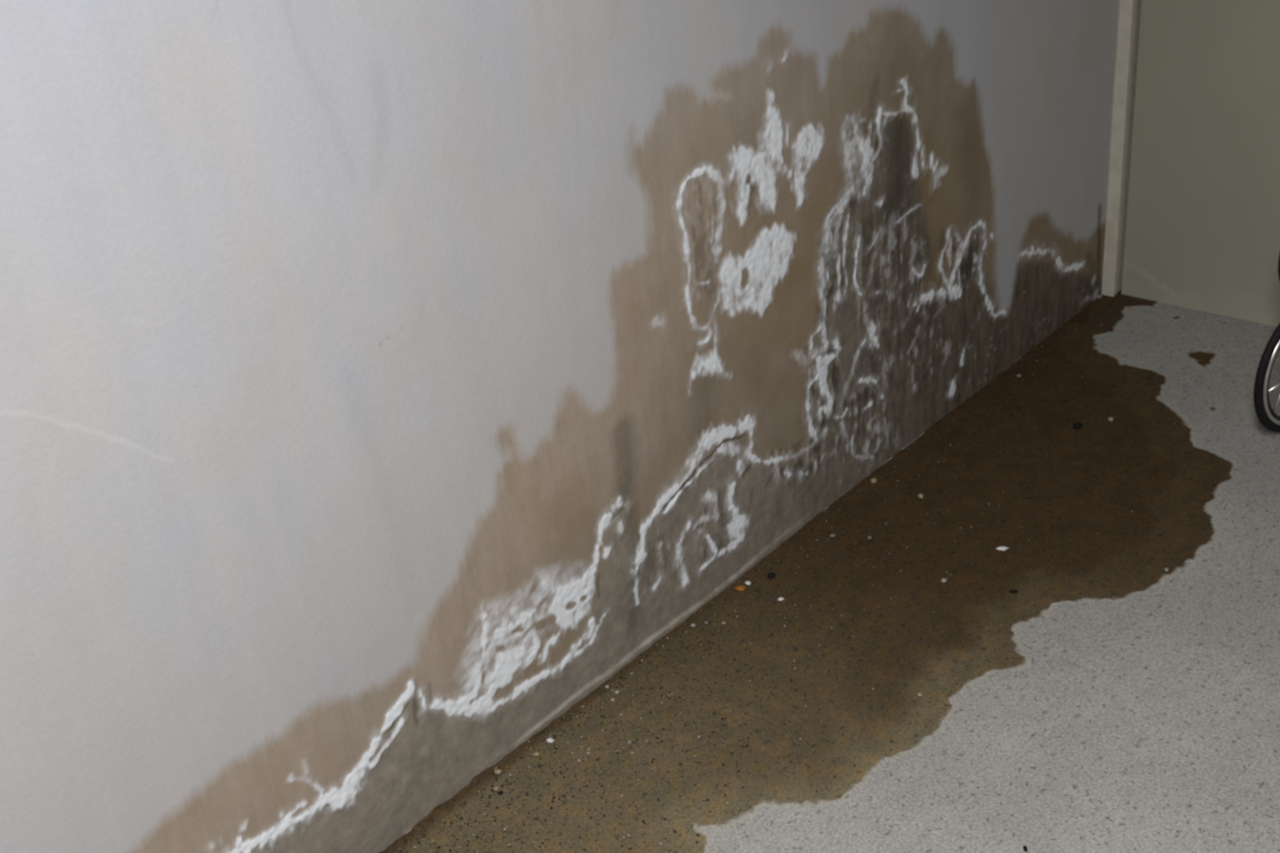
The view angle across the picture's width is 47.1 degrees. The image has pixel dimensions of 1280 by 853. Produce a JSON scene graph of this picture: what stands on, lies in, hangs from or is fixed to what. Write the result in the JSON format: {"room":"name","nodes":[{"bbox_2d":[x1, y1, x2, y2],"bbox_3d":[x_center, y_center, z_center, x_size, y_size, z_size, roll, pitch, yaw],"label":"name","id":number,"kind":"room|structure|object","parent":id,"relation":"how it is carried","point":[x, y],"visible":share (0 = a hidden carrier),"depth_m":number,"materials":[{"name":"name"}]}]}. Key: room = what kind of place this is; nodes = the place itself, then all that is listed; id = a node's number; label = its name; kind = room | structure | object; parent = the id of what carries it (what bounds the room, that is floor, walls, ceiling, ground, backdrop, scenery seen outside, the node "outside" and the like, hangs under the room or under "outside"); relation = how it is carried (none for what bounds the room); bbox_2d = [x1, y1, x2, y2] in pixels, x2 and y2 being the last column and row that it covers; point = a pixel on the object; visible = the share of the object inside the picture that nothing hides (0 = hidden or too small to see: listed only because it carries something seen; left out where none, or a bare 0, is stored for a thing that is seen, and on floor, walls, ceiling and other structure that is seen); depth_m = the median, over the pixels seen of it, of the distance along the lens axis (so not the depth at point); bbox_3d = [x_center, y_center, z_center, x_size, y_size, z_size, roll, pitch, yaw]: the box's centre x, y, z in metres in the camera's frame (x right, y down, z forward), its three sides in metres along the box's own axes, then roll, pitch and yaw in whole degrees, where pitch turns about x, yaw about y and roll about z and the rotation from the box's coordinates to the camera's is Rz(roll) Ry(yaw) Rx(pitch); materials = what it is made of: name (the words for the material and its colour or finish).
{"room":"basement storage room","nodes":[
{"label":"basement storage room","id":0,"kind":"room"},
{"bbox_2d":[0,0,1119,852],"bbox_3d":[-0.761,-0.272,1.278,0.124,2.300,5.230,19,37,38],"label":"wall","id":1,"kind":"structure","parent":0,"point":[381,381],"depth_m":1.89,"materials":[{"name":"paint"}]},
{"bbox_2d":[1101,0,1141,296],"bbox_3d":[0.983,-1.316,2.850,0.032,2.297,0.053,19,37,38],"label":"trim","id":2,"kind":"structure","parent":1,"relation":"attached to","point":[1129,18],"depth_m":3.21,"materials":[{"name":"beige paint"}]},
{"bbox_2d":[693,301,1279,852],"bbox_3d":[0.495,1.179,0.908,2.975,0.121,5.220,19,37,38],"label":"floor","id":3,"kind":"structure","parent":0,"point":[1148,721],"depth_m":2.13,"materials":[{"name":"concrete"}]},
{"bbox_2d":[378,289,1233,852],"bbox_3d":[0.333,0.369,2.295,0.615,0.008,3.020,19,37,38],"label":"puddle","id":4,"kind":"object","parent":3,"relation":"on","point":[1149,473],"visible":0.99,"depth_m":2.41,"materials":[{"name":"liquid"}]},
{"bbox_2d":[493,768,502,773],"bbox_3d":[-0.208,0.505,2.153,0.013,0.004,0.010,-2,29,8],"label":"pebble","id":5,"kind":"object","parent":4,"relation":"on","point":[498,771],"visible":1,"depth_m":2.15,"materials":[{"name":"beige stone"}]},
{"bbox_2d":[533,751,539,756],"bbox_3d":[-0.154,0.486,2.178,0.010,0.004,0.008,-2,29,8],"label":"pebble","id":6,"kind":"object","parent":4,"relation":"on","point":[536,753],"visible":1,"depth_m":2.18,"materials":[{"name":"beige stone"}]},
{"bbox_2d":[546,737,554,743],"bbox_3d":[-0.134,0.470,2.201,0.012,0.006,0.010,-1,29,9],"label":"chip","id":7,"kind":"object","parent":4,"relation":"on","point":[549,740],"visible":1,"depth_m":2.20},
{"bbox_2d":[734,586,746,591],"bbox_3d":[0.171,0.276,2.496,0.020,0.007,0.015,-1,29,9],"label":"scrap","id":8,"kind":"object","parent":4,"relation":"on","point":[740,588],"visible":1,"depth_m":2.49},
{"bbox_2d":[745,581,751,585],"bbox_3d":[0.185,0.268,2.511,0.011,0.005,0.011,-1,29,9],"label":"chip","id":9,"kind":"object","parent":4,"relation":"on","point":[748,583],"visible":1,"depth_m":2.51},
{"bbox_2d":[766,572,775,578],"bbox_3d":[0.225,0.255,2.523,0.016,0.007,0.013,-8,29,-4],"label":"lump","id":10,"kind":"object","parent":4,"relation":"on","point":[770,575],"visible":1,"depth_m":2.52,"materials":[{"name":"black"}]},
{"bbox_2d":[384,308,1186,852],"bbox_3d":[0.383,0.333,2.355,0.570,0.004,2.594,19,37,38],"label":"grit","id":11,"kind":"object","parent":4,"relation":"on","point":[708,642],"visible":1,"depth_m":2.21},
{"bbox_2d":[870,477,876,483],"bbox_3d":[0.439,0.102,2.762,0.012,0.008,0.017,0,29,10],"label":"pebble","id":12,"kind":"object","parent":4,"relation":"on","point":[873,480],"visible":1,"depth_m":2.76,"materials":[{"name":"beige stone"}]},
{"bbox_2d":[917,493,924,498],"bbox_3d":[0.516,0.128,2.701,0.012,0.007,0.015,-1,29,10],"label":"pebble","id":13,"kind":"object","parent":4,"relation":"on","point":[921,495],"visible":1,"depth_m":2.70,"materials":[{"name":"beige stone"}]},
{"bbox_2d":[941,577,946,582],"bbox_3d":[0.510,0.258,2.464,0.010,0.005,0.009,-1,29,9],"label":"pebble","id":14,"kind":"object","parent":4,"relation":"on","point":[944,580],"visible":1,"depth_m":2.46,"materials":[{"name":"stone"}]},
{"bbox_2d":[995,546,1010,551],"bbox_3d":[0.624,0.210,2.529,0.025,0.006,0.011,-1,29,10],"label":"chip","id":15,"kind":"object","parent":4,"relation":"on","point":[1002,548],"visible":1,"depth_m":2.53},
{"bbox_2d":[1008,589,1017,593],"bbox_3d":[0.616,0.271,2.420,0.014,0.005,0.009,-12,29,-10],"label":"lump","id":16,"kind":"object","parent":4,"relation":"on","point":[1013,591],"visible":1,"depth_m":2.42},
{"bbox_2d":[1072,421,1082,428],"bbox_3d":[0.854,-0.003,2.870,0.019,0.010,0.023,0,29,11],"label":"lump","id":17,"kind":"object","parent":4,"relation":"on","point":[1077,424],"visible":1,"depth_m":2.87,"materials":[{"name":"black"}]},
{"bbox_2d":[1096,294,1102,298],"bbox_3d":[1.053,-0.299,3.377,0.022,0.009,0.020,1,29,13],"label":"crumb","id":18,"kind":"object","parent":4,"relation":"on","point":[1099,296],"visible":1,"depth_m":3.37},
{"bbox_2d":[1106,417,1114,422],"bbox_3d":[0.924,-0.015,2.881,0.012,0.007,0.015,-8,29,-4],"label":"pebble","id":19,"kind":"object","parent":4,"relation":"on","point":[1109,419],"visible":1,"depth_m":2.88,"materials":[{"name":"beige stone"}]},
{"bbox_2d":[1022,845,1027,851],"bbox_3d":[0.505,0.553,1.925,0.006,0.005,0.011,-2,29,7],"label":"lump","id":20,"kind":"object","parent":3,"relation":"on","point":[1024,847],"visible":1,"depth_m":1.92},
{"bbox_2d":[1253,252,1279,432],"bbox_3d":[1.325,-0.417,2.642,0.535,0.864,0.131,-14,29,-14],"label":"wheel","id":21,"kind":"object","parent":3,"relation":"on","point":[1266,415],"visible":1,"depth_m":2.67,"materials":[{"name":"black rubber"}]},
{"bbox_2d":[1121,0,1279,327],"bbox_3d":[2.082,-0.984,2.027,3.085,2.300,0.135,19,37,38],"label":"door","id":22,"kind":"structure","parent":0,"point":[1202,225],"depth_m":3.12,"materials":[{"name":"beige paint"}]}
]}

